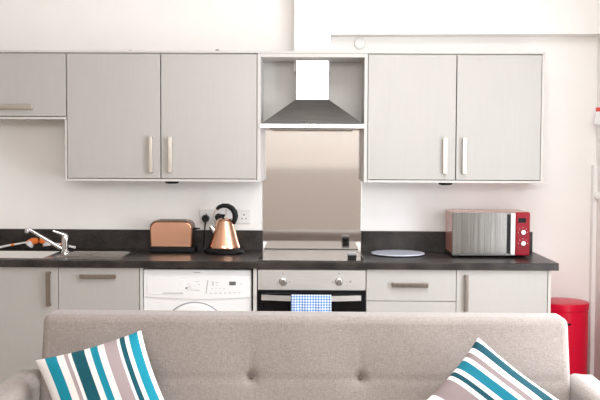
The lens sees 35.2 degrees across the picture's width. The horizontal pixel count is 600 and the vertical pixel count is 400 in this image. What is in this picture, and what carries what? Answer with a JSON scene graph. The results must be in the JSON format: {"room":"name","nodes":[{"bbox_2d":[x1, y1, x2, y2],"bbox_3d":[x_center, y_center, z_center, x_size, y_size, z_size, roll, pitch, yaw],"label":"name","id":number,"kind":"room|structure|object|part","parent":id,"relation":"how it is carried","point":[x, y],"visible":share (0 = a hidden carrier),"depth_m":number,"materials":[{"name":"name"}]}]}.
{"room":"kitchen","nodes":[
{"label":"kitchen","id":0,"kind":"room"},
{"bbox_2d":[0,0,596,361],"bbox_3d":[-0.127,-0.353,5.852,4.109,3.150,0.120,0,3,1],"label":"wall","id":1,"kind":"structure","parent":0,"point":[35,193],"depth_m":5.78,"materials":[{"name":"paint"}]},
{"bbox_2d":[0,53,66,120],"bbox_3d":[-1.706,-0.670,5.625,0.710,0.384,0.347,0,3,1],"label":"upper cabinet","id":2,"kind":"object","parent":1,"relation":"attached to","point":[33,86],"visible":0.76,"depth_m":5.48,"materials":[{"name":"grey wood"}]},
{"bbox_3d":[-1.665,-0.540,5.471,0.239,0.024,0.028,0,3,1],"label":"handle","id":3,"kind":"part","parent":2,"relation":"part of","materials":[{"name":"silver metal"}]},
{"bbox_2d":[0,50,545,53],"bbox_3d":[-0.325,-0.861,5.607,3.471,0.012,0.323,0,3,1],"label":"crown molding","id":4,"kind":"structure","parent":2,"relation":"on","point":[1,51],"depth_m":5.44,"materials":[{"name":"grey wood"}]},
{"bbox_2d":[0,229,262,250],"bbox_3d":[-1.146,0.244,5.827,1.834,0.124,0.019,0,3,1],"label":"upstand","id":5,"kind":"object","parent":1,"relation":"attached to","point":[92,239],"visible":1,"depth_m":5.82,"materials":[{"name":"stone"}]},
{"bbox_2d":[65,53,257,181],"bbox_3d":[-0.804,-0.486,5.621,1.118,0.742,0.347,0,3,1],"label":"upper cabinet","id":6,"kind":"object","parent":1,"relation":"attached to","point":[182,117],"visible":0.95,"depth_m":5.47,"materials":[{"name":"grey wood"}]},
{"bbox_3d":[-1.358,-0.297,5.653,0.011,0.357,0.319,0,3,1],"label":"panel","id":7,"kind":"part","parent":6,"relation":"part of","materials":[{"name":"grey wood"}]},
{"bbox_3d":[-1.080,-0.486,5.488,0.541,0.717,0.018,0,3,1],"label":"door","id":8,"kind":"part","parent":6,"relation":"part of","materials":[{"name":"grey wood"}]},
{"bbox_3d":[-0.864,-0.262,5.473,0.023,0.207,0.028,0,3,1],"label":"handle","id":9,"kind":"part","parent":6,"relation":"part of","materials":[{"name":"silver metal"}]},
{"bbox_3d":[-0.753,-0.262,5.472,0.023,0.207,0.028,0,3,1],"label":"handle","id":10,"kind":"part","parent":6,"relation":"part of","materials":[{"name":"silver metal"}]},
{"bbox_2d":[165,181,178,183],"bbox_3d":[-0.752,-0.103,5.554,0.082,0.015,0.082,0,3,1],"label":"recessed light","id":11,"kind":"object","parent":6,"relation":"attached to","point":[168,182],"visible":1,"depth_m":5.52,"materials":[{"name":"black plastic"}]},
{"bbox_3d":[-0.527,-0.483,5.480,0.553,0.717,0.018,0,3,1],"label":"door","id":12,"kind":"part","parent":6,"relation":"part of","materials":[{"name":"grey wood"}]},
{"bbox_2d":[200,209,223,223],"bbox_3d":[-0.542,0.101,5.815,0.152,0.088,0.012,0,3,1],"label":"wall socket","id":13,"kind":"object","parent":1,"relation":"attached to","point":[209,212],"visible":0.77,"depth_m":5.81,"materials":[{"name":"white plastic"}]},
{"bbox_2d":[202,215,208,245],"bbox_3d":[-0.581,0.186,5.801,0.048,0.192,0.029,0,3,1],"label":"plug","id":14,"kind":"object","parent":13,"relation":"attached to","point":[205,218],"visible":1,"depth_m":5.79,"materials":[{"name":"black plastic"}]},
{"bbox_2d":[215,213,221,220],"bbox_3d":[-0.500,0.176,5.799,0.048,0.187,0.029,0,3,1],"label":"plug","id":15,"kind":"object","parent":13,"relation":"attached to","point":[217,216],"visible":0.46,"depth_m":5.78,"materials":[{"name":"black plastic"}]},
{"bbox_2d":[226,209,250,223],"bbox_3d":[-0.379,0.102,5.812,0.150,0.088,0.012,0,3,1],"label":"wall socket","id":16,"kind":"object","parent":1,"relation":"attached to","point":[244,215],"visible":0.86,"depth_m":5.81,"materials":[{"name":"white plastic"}]},
{"bbox_2d":[263,129,360,250],"bbox_3d":[0.075,-0.066,5.799,0.601,0.756,0.007,0,3,1],"label":"backsplash","id":17,"kind":"structure","parent":1,"relation":"attached to","point":[312,178],"depth_m":5.80,"materials":[{"name":"metal"}]},
{"bbox_2d":[257,53,367,181],"bbox_3d":[0.074,-0.482,5.622,0.636,0.742,0.319,0,3,1],"label":"housing","id":18,"kind":"object","parent":1,"relation":"attached to","point":[348,75],"visible":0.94,"depth_m":5.75,"materials":[{"name":"grey wood"}]},
{"bbox_3d":[-0.235,-0.484,5.626,0.018,0.742,0.319,0,3,1],"label":"panel","id":19,"kind":"part","parent":18,"relation":"part of","materials":[{"name":"grey wood"}]},
{"bbox_2d":[260,60,364,129],"bbox_3d":[0.073,-0.623,5.599,0.604,0.411,0.324,0,3,1],"label":"hood","id":20,"kind":"object","parent":18,"relation":"attached to","point":[311,109],"visible":1,"depth_m":5.54,"materials":[{"name":"silver metal"}]},
{"bbox_3d":[0.077,-0.646,5.768,0.599,0.387,0.011,0,3,1],"label":"panel","id":21,"kind":"part","parent":18,"relation":"part of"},
{"bbox_3d":[0.075,-0.842,5.604,0.599,0.022,0.319,0,3,1],"label":"panel","id":22,"kind":"part","parent":18,"relation":"part of","materials":[{"name":"grey wood"}]},
{"bbox_3d":[0.383,-0.480,5.617,0.018,0.742,0.319,0,3,1],"label":"panel","id":23,"kind":"part","parent":18,"relation":"part of","materials":[{"name":"grey wood"}]},
{"bbox_2d":[354,38,365,48],"bbox_3d":[0.364,-0.952,5.746,0.070,0.070,0.016,0,3,1],"label":"detector","id":24,"kind":"object","parent":1,"relation":"attached to","point":[359,43],"visible":1,"depth_m":5.74,"materials":[{"name":"white plastic"}]},
{"bbox_2d":[294,0,599,72],"bbox_3d":[0.888,-1.342,5.676,1.844,1.147,0.100,0,3,1],"label":"bulkhead","id":25,"kind":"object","parent":1,"relation":"attached to","point":[316,22],"depth_m":5.64,"materials":[{"name":"white paint"}]},
{"bbox_2d":[361,231,532,251],"bbox_3d":[0.899,0.255,5.797,1.047,0.124,0.019,0,3,1],"label":"upstand","id":26,"kind":"object","parent":1,"relation":"attached to","point":[423,241],"visible":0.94,"depth_m":5.79,"materials":[{"name":"stone"}]},
{"bbox_2d":[367,54,544,182],"bbox_3d":[0.901,-0.477,5.596,1.016,0.742,0.347,0,3,1],"label":"upper cabinet","id":27,"kind":"object","parent":1,"relation":"attached to","point":[432,118],"visible":0.91,"depth_m":5.45,"materials":[{"name":"grey wood"}]},
{"bbox_3d":[0.646,-0.477,5.463,0.505,0.717,0.018,0,3,1],"label":"door","id":28,"kind":"part","parent":27,"relation":"part of","materials":[{"name":"grey wood"}]},
{"bbox_3d":[0.835,-0.253,5.448,0.023,0.207,0.028,0,3,1],"label":"handle","id":29,"kind":"part","parent":27,"relation":"part of","materials":[{"name":"silver metal"}]},
{"bbox_3d":[0.947,-0.252,5.447,0.023,0.207,0.028,0,3,1],"label":"handle","id":30,"kind":"part","parent":27,"relation":"part of","materials":[{"name":"silver metal"}]},
{"bbox_3d":[1.146,-0.474,5.455,0.483,0.717,0.018,0,3,1],"label":"door","id":31,"kind":"part","parent":27,"relation":"part of","materials":[{"name":"grey wood"}]},
{"bbox_2d":[594,36,599,380],"bbox_3d":[1.811,-0.152,2.068,0.120,3.150,7.400,0,3,1],"label":"wall","id":32,"kind":"structure","parent":0,"point":[597,287],"depth_m":5.71,"materials":[{"name":"paint"}]},
{"bbox_2d":[587,165,597,375],"bbox_3d":[1.789,0.511,5.782,0.027,1.450,0.050,0,3,1],"label":"trim","id":33,"kind":"structure","parent":32,"relation":"attached to","point":[594,168],"depth_m":5.76,"materials":[{"name":"white"}]},
{"bbox_2d":[594,192,599,199],"bbox_3d":[1.797,-0.027,5.708,0.048,0.048,0.044,0,3,1],"label":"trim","id":34,"kind":"structure","parent":32,"relation":"attached to","point":[597,194],"depth_m":5.69,"materials":[{"name":"white"}]},
{"bbox_3d":[1.794,-1.132,5.679,0.029,0.104,0.030,0,3,1],"label":"wall bracket","id":35,"kind":"object","parent":32,"relation":"attached to","visible":0},
{"bbox_2d":[593,35,599,124],"bbox_3d":[1.783,-0.762,5.652,0.044,0.625,0.022,0,3,1],"label":"tag","id":36,"kind":"object","parent":35,"relation":"hanging from","point":[596,121],"visible":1,"depth_m":5.66,"materials":[{"name":"white plastic"}]},
{"bbox_3d":[1.780,-0.812,5.650,0.013,0.523,0.004,0,3,1],"label":"cord","id":37,"kind":"part","parent":36,"relation":"part of","materials":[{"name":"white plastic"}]},
{"bbox_3d":[-0.191,1.460,2.180,4.109,0.100,7.640,0,3,1],"label":"floor","id":38,"kind":"structure","parent":0,"visible":0},
{"bbox_2d":[0,267,58,383],"bbox_3d":[-1.708,0.794,5.562,0.721,0.872,0.583,0,3,1],"label":"base cabinet","id":39,"kind":"object","parent":38,"relation":"on","point":[27,294],"visible":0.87,"depth_m":5.29,"materials":[{"name":"grey wood"}]},
{"bbox_3d":[-1.402,0.495,5.265,0.025,0.191,0.028,0,3,1],"label":"handle","id":40,"kind":"part","parent":39,"relation":"part of","materials":[{"name":"silver metal"}]},
{"bbox_2d":[0,249,558,270],"bbox_3d":[-0.319,0.345,5.529,3.499,0.040,0.599,0,3,1],"label":"countertop","id":41,"kind":"structure","parent":39,"relation":"on","point":[248,259],"depth_m":5.24,"materials":[{"name":"stone"}]},
{"bbox_2d":[25,228,69,252],"bbox_3d":[-1.481,0.238,5.546,0.262,0.154,0.052,-1,3,-31],"label":"mixer tap","id":42,"kind":"object","parent":41,"relation":"on","point":[65,238],"visible":1,"depth_m":5.58,"materials":[{"name":"silver metal"}]},
{"bbox_3d":[-1.499,0.230,5.544,0.206,0.136,0.023,-1,3,-29],"label":"spout","id":43,"kind":"part","parent":42,"relation":"part of","materials":[{"name":"silver metal"}]},
{"bbox_3d":[-1.416,0.198,5.572,0.089,0.048,0.022,-2,4,-42],"label":"lever","id":44,"kind":"part","parent":42,"relation":"part of","materials":[{"name":"silver metal"}]},
{"bbox_2d":[0,249,138,259],"bbox_3d":[-1.513,0.392,5.539,1.055,0.166,0.473,0,3,1],"label":"sink","id":45,"kind":"object","parent":41,"relation":"in","point":[4,253],"visible":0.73,"depth_m":5.59,"materials":[{"name":"metal"}]},
{"bbox_2d":[0,238,38,247],"bbox_3d":[-1.724,0.266,5.737,0.273,0.073,0.052,0,3,1],"label":"dish brush","id":46,"kind":"object","parent":45,"relation":"on","point":[32,241],"visible":1,"depth_m":5.73,"materials":[{"name":"white plastic"}]},
{"bbox_3d":[-1.758,0.277,5.739,0.204,0.050,0.015,0,3,1],"label":"handle","id":47,"kind":"part","parent":46,"relation":"part of","materials":[{"name":"white plastic"}]},
{"bbox_3d":[-1.712,0.396,5.511,0.527,0.160,0.373,0,3,1],"label":"bowl","id":48,"kind":"part","parent":45,"relation":"part of","materials":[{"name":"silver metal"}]},
{"bbox_2d":[39,238,75,248],"bbox_3d":[-1.471,0.263,5.734,0.221,0.065,0.052,0,3,1],"label":"dish brush","id":49,"kind":"object","parent":45,"relation":"on","point":[41,241],"visible":0.54,"depth_m":5.72,"materials":[{"name":"white plastic"}]},
{"bbox_2d":[150,219,199,252],"bbox_3d":[-0.753,0.216,5.724,0.293,0.193,0.147,0,3,1],"label":"toaster","id":50,"kind":"object","parent":41,"relation":"on","point":[166,235],"visible":1,"depth_m":5.65,"materials":[{"name":"orange metal"}]},
{"bbox_3d":[-0.772,0.208,5.658,0.243,0.148,0.012,0,3,1],"label":"panel","id":51,"kind":"part","parent":50,"relation":"part of","materials":[{"name":"orange metal"}]},
{"bbox_2d":[204,203,244,254],"bbox_3d":[-0.453,0.168,5.673,0.244,0.297,0.244,0,3,1],"label":"kettle","id":52,"kind":"object","parent":41,"relation":"on","point":[224,240],"visible":1,"depth_m":5.62,"materials":[{"name":"orange metal"}]},
{"bbox_3d":[-0.512,0.184,5.665,0.068,0.072,0.055,0,3,1],"label":"spout","id":53,"kind":"part","parent":52,"relation":"part of","materials":[{"name":"silver metal"}]},
{"bbox_3d":[-0.439,0.083,5.669,0.136,0.126,0.030,0,3,1],"label":"handle","id":54,"kind":"part","parent":52,"relation":"part of","materials":[{"name":"black plastic"}]},
{"bbox_2d":[258,251,363,261],"bbox_3d":[0.063,0.325,5.494,0.589,0.006,0.508,0,3,1],"label":"cooktop","id":55,"kind":"object","parent":41,"relation":"in","point":[314,256],"visible":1,"depth_m":5.44,"materials":[{"name":"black glass"}]},
{"bbox_2d":[347,252,355,259],"bbox_3d":[0.290,0.314,5.276,0.049,0.041,0.045,0,3,1],"label":"box","id":56,"kind":"object","parent":55,"relation":"on","point":[351,255],"visible":1,"depth_m":5.25,"materials":[{"name":"black plastic"}]},
{"bbox_2d":[371,250,424,256],"bbox_3d":[0.582,0.318,5.615,0.316,0.014,0.316,0,3,1],"label":"plate","id":57,"kind":"object","parent":41,"relation":"on","point":[398,253],"visible":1,"depth_m":5.56,"materials":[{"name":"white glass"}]},
{"bbox_2d":[445,209,529,256],"bbox_3d":[1.107,0.194,5.600,0.446,0.267,0.312,0,3,1],"label":"microwave","id":58,"kind":"object","parent":41,"relation":"on","point":[502,232],"visible":1,"depth_m":5.46,"materials":[{"name":"silver metal"}]},
{"bbox_2d":[452,212,506,254],"bbox_3d":[1.038,0.195,5.463,0.311,0.245,0.004,0,3,1],"label":"door","id":59,"kind":"structure","parent":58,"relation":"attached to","point":[473,233],"depth_m":5.46,"materials":[{"name":"metal"}]},
{"bbox_3d":[1.063,0.195,5.471,0.362,0.251,0.018,0,3,1],"label":"door","id":60,"kind":"part","parent":58,"relation":"part of","materials":[{"name":"grey plastic"}]},
{"bbox_3d":[1.227,0.197,5.452,0.027,0.240,0.020,0,3,1],"label":"handle","id":61,"kind":"part","parent":58,"relation":"part of","materials":[{"name":"white plastic"}]},
{"bbox_3d":[1.287,0.196,5.468,0.083,0.251,0.018,0,3,1],"label":"control panel","id":62,"kind":"part","parent":58,"relation":"part of","materials":[{"name":"red"}]},
{"bbox_2d":[59,267,139,309],"bbox_3d":[-1.121,0.797,5.554,0.452,0.872,0.583,0,3,1],"label":"base cabinet","id":63,"kind":"object","parent":38,"relation":"on","point":[79,288],"visible":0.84,"depth_m":5.27,"materials":[{"name":"grey wood"}]},
{"bbox_3d":[-1.126,0.425,5.257,0.200,0.022,0.028,0,3,1],"label":"handle","id":64,"kind":"part","parent":63,"relation":"part of","materials":[{"name":"silver metal"}]},
{"bbox_2d":[140,268,144,309],"bbox_3d":[-0.884,0.798,5.564,0.014,0.872,0.555,0,3,1],"label":"end panel","id":65,"kind":"object","parent":38,"relation":"on","point":[141,269],"visible":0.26,"depth_m":5.27,"materials":[{"name":"grey wood"}]},
{"bbox_2d":[144,268,252,310],"bbox_3d":[-0.572,0.800,5.554,0.605,0.849,0.545,0,3,1],"label":"washing machine","id":66,"kind":"object","parent":38,"relation":"on","point":[179,289],"visible":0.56,"depth_m":5.28,"materials":[{"name":"white metal"}]},
{"bbox_3d":[-0.750,0.485,5.280,0.210,0.087,0.005,0,3,1],"label":"detergent drawer","id":67,"kind":"part","parent":66,"relation":"part of","materials":[{"name":"white plastic"}]},
{"bbox_3d":[-0.589,0.753,5.289,0.350,0.350,0.020,0,3,1],"label":"door","id":68,"kind":"part","parent":66,"relation":"part of","materials":[{"name":"white plastic"}]},
{"bbox_3d":[-0.574,0.490,5.287,0.597,0.127,0.018,0,3,1],"label":"control panel","id":69,"kind":"part","parent":66,"relation":"part of","materials":[{"name":"white plastic"}]},
{"bbox_2d":[253,269,257,310],"bbox_3d":[-0.248,0.801,5.555,0.020,0.872,0.555,0,3,1],"label":"end panel","id":70,"kind":"object","parent":38,"relation":"on","point":[255,271],"visible":0.26,"depth_m":5.26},
{"bbox_2d":[0,310,599,399],"bbox_3d":[0.011,0.912,3.416,2.353,0.871,0.960,0,3,1],"label":"sofa","id":71,"kind":"object","parent":38,"relation":"on","point":[193,355],"visible":0.77,"depth_m":3.71,"materials":[{"name":"fabric"}]},
{"bbox_3d":[-1.099,0.963,3.410,0.135,0.520,0.840,0,3,1],"label":"arm","id":72,"kind":"part","parent":71,"relation":"part of","materials":[{"name":"fabric"}]},
{"bbox_2d":[35,331,163,399],"bbox_3d":[-0.726,0.729,3.537,0.541,0.443,0.231,0,3,-7],"label":"cushion","id":73,"kind":"object","parent":71,"relation":"on","point":[118,369],"visible":1,"depth_m":3.52,"materials":[{"name":"multicoloured fabric"}]},
{"bbox_2d":[427,338,557,399],"bbox_3d":[0.699,0.763,3.490,0.480,0.453,0.275,2,3,27],"label":"cushion","id":74,"kind":"object","parent":71,"relation":"on","point":[482,374],"visible":1,"depth_m":3.48,"materials":[{"name":"multicoloured fabric"}]},
{"bbox_3d":[1.119,0.975,3.377,0.135,0.520,0.840,0,3,1],"label":"arm","id":75,"kind":"part","parent":71,"relation":"part of","materials":[{"name":"fabric"}]},
{"bbox_2d":[258,269,365,311],"bbox_3d":[0.066,0.805,5.516,0.598,0.872,0.583,0,3,1],"label":"oven","id":76,"kind":"object","parent":38,"relation":"on","point":[346,287],"visible":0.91,"depth_m":5.25,"materials":[{"name":"silver metal"}]},
{"bbox_3d":[-0.094,0.455,5.245,0.047,0.047,0.024,0,3,1],"label":"knob","id":77,"kind":"part","parent":76,"relation":"part of","materials":[{"name":"silver metal"}]},
{"bbox_2d":[291,295,330,311],"bbox_3d":[0.061,0.675,5.219,0.230,0.307,0.034,0,3,1],"label":"tea towel","id":78,"kind":"object","parent":76,"relation":"hanging from","point":[318,303],"visible":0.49,"depth_m":5.21,"materials":[{"name":"fabric"}]},
{"bbox_3d":[0.062,0.543,5.235,0.552,0.033,0.048,0,3,1],"label":"handle","id":79,"kind":"part","parent":76,"relation":"part of","materials":[{"name":"metal"}]},
{"bbox_3d":[0.063,0.770,5.282,0.598,0.535,0.022,0,3,1],"label":"door","id":80,"kind":"part","parent":76,"relation":"part of","materials":[{"name":"black glass"}]},
{"bbox_3d":[0.065,0.445,5.265,0.598,0.111,0.022,0,3,1],"label":"control panel","id":81,"kind":"part","parent":76,"relation":"part of","materials":[{"name":"metal"}]},
{"bbox_3d":[0.218,0.454,5.240,0.047,0.047,0.024,0,3,1],"label":"knob","id":82,"kind":"part","parent":76,"relation":"part of","materials":[{"name":"silver metal"}]},
{"bbox_2d":[364,269,455,312],"bbox_3d":[0.619,0.807,5.528,0.498,0.872,0.583,0,3,1],"label":"base cabinet","id":83,"kind":"object","parent":38,"relation":"on","point":[385,290],"visible":0.32,"depth_m":5.25,"materials":[{"name":"grey wood"}]},
{"bbox_3d":[0.611,0.471,5.233,0.201,0.024,0.028,0,3,1],"label":"handle","id":84,"kind":"part","parent":83,"relation":"part of","materials":[{"name":"silver metal"}]},
{"bbox_3d":[0.617,0.660,5.266,0.496,0.193,0.020,0,3,1],"label":"drawer","id":85,"kind":"part","parent":83,"relation":"part of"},
{"bbox_2d":[455,270,547,312],"bbox_3d":[1.121,0.809,5.520,0.504,0.872,0.583,0,3,1],"label":"base cabinet","id":86,"kind":"object","parent":38,"relation":"on","point":[477,291],"visible":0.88,"depth_m":5.24,"materials":[{"name":"grey wood"}]},
{"bbox_3d":[0.921,0.515,5.231,0.022,0.200,0.028,0,3,1],"label":"handle","id":87,"kind":"part","parent":86,"relation":"part of","materials":[{"name":"silver metal"}]},
{"bbox_2d":[547,271,550,312],"bbox_3d":[1.385,0.810,5.530,0.017,0.872,0.555,0,3,1],"label":"end panel","id":88,"kind":"object","parent":38,"relation":"on","point":[549,272],"visible":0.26,"depth_m":5.24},
{"bbox_2d":[551,297,588,374],"bbox_3d":[1.564,0.918,5.631,0.296,0.648,0.296,0,3,1],"label":"waste bin","id":89,"kind":"object","parent":38,"relation":"on","point":[574,311],"visible":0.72,"depth_m":5.49,"materials":[{"name":"red metal"}]},
{"bbox_3d":[1.565,0.618,5.616,0.296,0.045,0.296,0,3,1],"label":"lid","id":90,"kind":"part","parent":89,"relation":"part of","materials":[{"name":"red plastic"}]}
]}

